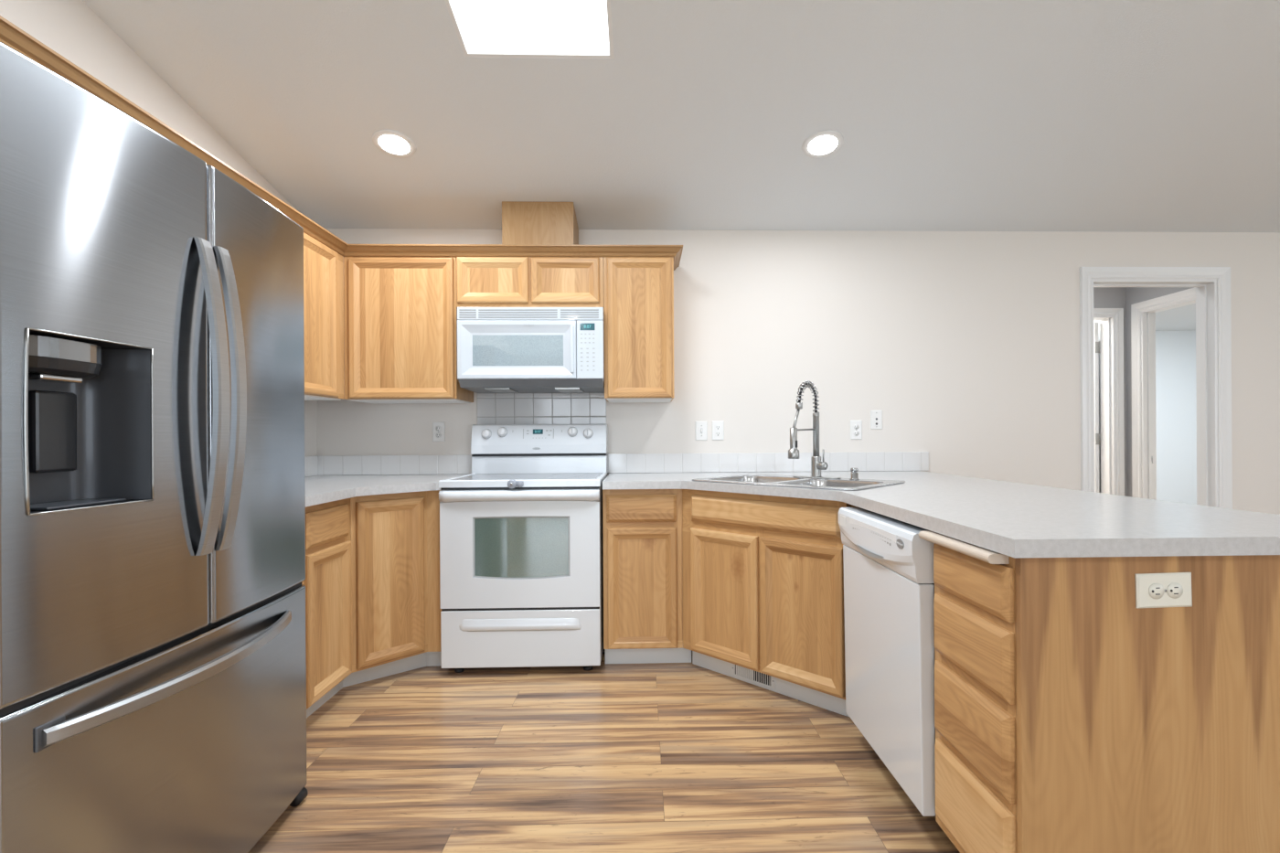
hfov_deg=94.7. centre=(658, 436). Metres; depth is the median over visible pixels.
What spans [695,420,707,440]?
light switch
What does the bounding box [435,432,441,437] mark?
receptacle
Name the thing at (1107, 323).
trim
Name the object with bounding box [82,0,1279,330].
ceiling
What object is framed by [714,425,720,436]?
receptacle
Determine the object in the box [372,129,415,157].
recessed light
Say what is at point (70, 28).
wall
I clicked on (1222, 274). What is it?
trim
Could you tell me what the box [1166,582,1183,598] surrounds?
receptacle
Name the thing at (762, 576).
base cabinet
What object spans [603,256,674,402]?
upper cabinet
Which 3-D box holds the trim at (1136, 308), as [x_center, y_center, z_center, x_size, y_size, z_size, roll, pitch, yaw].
[3.635,0.048,4.075,0.018,2.115,0.835,0,0,-2]
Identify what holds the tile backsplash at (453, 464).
attached to the wall at (966, 344)
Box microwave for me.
[457,307,604,393]
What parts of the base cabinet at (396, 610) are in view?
frame, door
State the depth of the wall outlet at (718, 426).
3.48 m
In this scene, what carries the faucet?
on the countertop at (1012, 519)
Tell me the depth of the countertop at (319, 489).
2.74 m
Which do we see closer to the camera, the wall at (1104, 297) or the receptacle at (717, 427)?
the receptacle at (717, 427)
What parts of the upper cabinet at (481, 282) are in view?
door, door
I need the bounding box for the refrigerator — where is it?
[0,41,308,852]
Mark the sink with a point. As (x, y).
(843, 484)
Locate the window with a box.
[444,0,614,58]
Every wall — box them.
[0,0,317,456]
[317,228,1279,514]
[1093,287,1127,496]
[1093,320,1196,504]
[1125,287,1194,496]
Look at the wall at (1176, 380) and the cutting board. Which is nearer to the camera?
the cutting board
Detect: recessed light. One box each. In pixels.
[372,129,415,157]
[801,129,843,158]
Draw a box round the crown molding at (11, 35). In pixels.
[0,15,682,270]
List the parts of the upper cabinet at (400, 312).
panel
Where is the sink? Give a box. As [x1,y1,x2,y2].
[692,473,905,490]
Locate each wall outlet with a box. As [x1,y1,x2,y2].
[432,422,445,441]
[712,420,724,440]
[850,420,862,439]
[1134,572,1192,607]
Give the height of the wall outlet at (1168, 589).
0.071 m
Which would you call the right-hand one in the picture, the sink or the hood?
the sink
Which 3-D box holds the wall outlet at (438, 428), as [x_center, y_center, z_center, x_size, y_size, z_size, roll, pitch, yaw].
[-1.284,-0.030,3.441,0.070,0.115,0.008,0,0,-2]
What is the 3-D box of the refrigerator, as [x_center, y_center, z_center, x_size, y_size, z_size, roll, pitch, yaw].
[-1.440,0.234,1.393,0.877,1.800,0.895,0,0,-2]
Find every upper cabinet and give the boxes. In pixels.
[303,232,344,400]
[343,256,473,403]
[456,256,603,307]
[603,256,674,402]
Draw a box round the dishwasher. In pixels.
[838,507,935,816]
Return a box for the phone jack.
[870,410,882,429]
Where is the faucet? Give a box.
[787,380,841,479]
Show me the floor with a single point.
(649, 757)
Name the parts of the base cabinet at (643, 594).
drawer, door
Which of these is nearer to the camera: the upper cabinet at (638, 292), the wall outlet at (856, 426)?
the upper cabinet at (638, 292)
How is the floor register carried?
attached to the base cabinet at (762, 576)
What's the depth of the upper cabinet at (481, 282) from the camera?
3.13 m
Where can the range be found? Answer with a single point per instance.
(521, 569)
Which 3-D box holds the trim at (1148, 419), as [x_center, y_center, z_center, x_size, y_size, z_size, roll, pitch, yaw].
[3.694,0.080,4.077,0.100,2.050,0.705,0,0,-2]
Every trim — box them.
[1079,266,1232,509]
[1091,278,1218,507]
[1093,308,1124,495]
[1093,315,1116,494]
[1130,287,1195,498]
[1141,297,1195,500]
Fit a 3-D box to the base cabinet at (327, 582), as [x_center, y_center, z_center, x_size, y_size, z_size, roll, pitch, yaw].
[-1.633,0.697,2.225,0.620,0.876,0.780,0,0,-2]
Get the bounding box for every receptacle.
[435,426,441,431]
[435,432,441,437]
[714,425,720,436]
[1148,583,1164,598]
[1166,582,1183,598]
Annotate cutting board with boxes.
[918,530,1008,564]
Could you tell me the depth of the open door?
4.69 m
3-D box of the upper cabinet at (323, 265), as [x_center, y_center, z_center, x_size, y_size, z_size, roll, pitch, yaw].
[-1.800,-0.592,2.808,0.338,0.799,0.593,0,0,-2]
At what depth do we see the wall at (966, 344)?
3.52 m
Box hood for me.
[458,378,604,393]
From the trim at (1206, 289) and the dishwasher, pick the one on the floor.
the dishwasher
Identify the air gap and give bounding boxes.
[849,467,859,479]
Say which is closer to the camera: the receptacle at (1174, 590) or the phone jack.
the receptacle at (1174, 590)
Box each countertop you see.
[305,474,465,506]
[602,470,1279,557]
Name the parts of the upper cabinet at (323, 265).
panel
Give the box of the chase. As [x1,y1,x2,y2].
[501,201,578,245]
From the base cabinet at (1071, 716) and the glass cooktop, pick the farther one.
the glass cooktop
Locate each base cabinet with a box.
[301,497,351,717]
[338,490,441,691]
[602,489,691,663]
[682,489,858,716]
[933,543,1279,852]
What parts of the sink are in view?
bowl, bowl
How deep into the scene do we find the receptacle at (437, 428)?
3.44 m
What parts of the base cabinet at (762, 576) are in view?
door, false drawer, door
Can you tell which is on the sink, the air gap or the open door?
the air gap
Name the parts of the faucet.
support arm, plate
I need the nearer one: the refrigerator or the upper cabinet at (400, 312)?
the refrigerator
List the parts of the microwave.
door, handle, control panel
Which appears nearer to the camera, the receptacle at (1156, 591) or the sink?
the receptacle at (1156, 591)
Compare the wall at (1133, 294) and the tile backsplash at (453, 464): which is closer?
the tile backsplash at (453, 464)
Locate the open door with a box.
[1093,322,1100,492]
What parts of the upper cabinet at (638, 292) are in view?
panel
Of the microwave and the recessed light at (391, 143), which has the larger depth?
the microwave
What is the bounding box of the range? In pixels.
[438,423,607,672]
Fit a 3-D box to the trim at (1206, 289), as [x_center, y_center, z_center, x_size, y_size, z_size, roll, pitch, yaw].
[3.007,0.076,3.625,0.785,2.066,0.120,0,0,-2]
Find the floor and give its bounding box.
[248,649,959,852]
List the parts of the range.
knob, knob, oven latch, oven handle, drawer pull, oven door, storage drawer, cooktop frame, control panel, knob, knob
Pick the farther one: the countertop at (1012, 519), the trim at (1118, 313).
the trim at (1118, 313)
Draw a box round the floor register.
[730,662,775,691]
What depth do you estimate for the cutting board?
1.35 m
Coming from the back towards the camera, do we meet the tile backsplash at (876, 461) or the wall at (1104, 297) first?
the wall at (1104, 297)
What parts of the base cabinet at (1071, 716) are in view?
drawer, drawer, drawer, drawer, frame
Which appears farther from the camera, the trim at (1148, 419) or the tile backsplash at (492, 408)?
the trim at (1148, 419)
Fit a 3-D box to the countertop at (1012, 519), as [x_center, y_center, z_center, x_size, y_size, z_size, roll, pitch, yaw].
[0.670,0.227,2.340,1.847,0.038,2.296,0,0,-2]
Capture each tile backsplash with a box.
[304,456,318,476]
[317,454,471,475]
[476,393,606,424]
[607,451,928,473]
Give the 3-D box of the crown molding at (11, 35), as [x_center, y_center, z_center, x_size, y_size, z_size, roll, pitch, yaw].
[-0.740,-0.985,2.200,1.794,0.050,2.518,0,0,-2]
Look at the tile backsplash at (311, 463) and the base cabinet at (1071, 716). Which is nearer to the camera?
the base cabinet at (1071, 716)
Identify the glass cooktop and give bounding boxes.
[450,472,601,479]
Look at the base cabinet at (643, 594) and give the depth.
2.87 m
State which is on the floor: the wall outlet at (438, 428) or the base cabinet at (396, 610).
the base cabinet at (396, 610)
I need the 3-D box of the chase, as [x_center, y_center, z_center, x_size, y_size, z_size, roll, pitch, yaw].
[-0.655,-1.135,3.322,0.383,0.273,0.278,0,0,-2]
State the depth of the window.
2.14 m
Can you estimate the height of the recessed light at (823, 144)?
0.040 m
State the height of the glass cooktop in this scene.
0.002 m

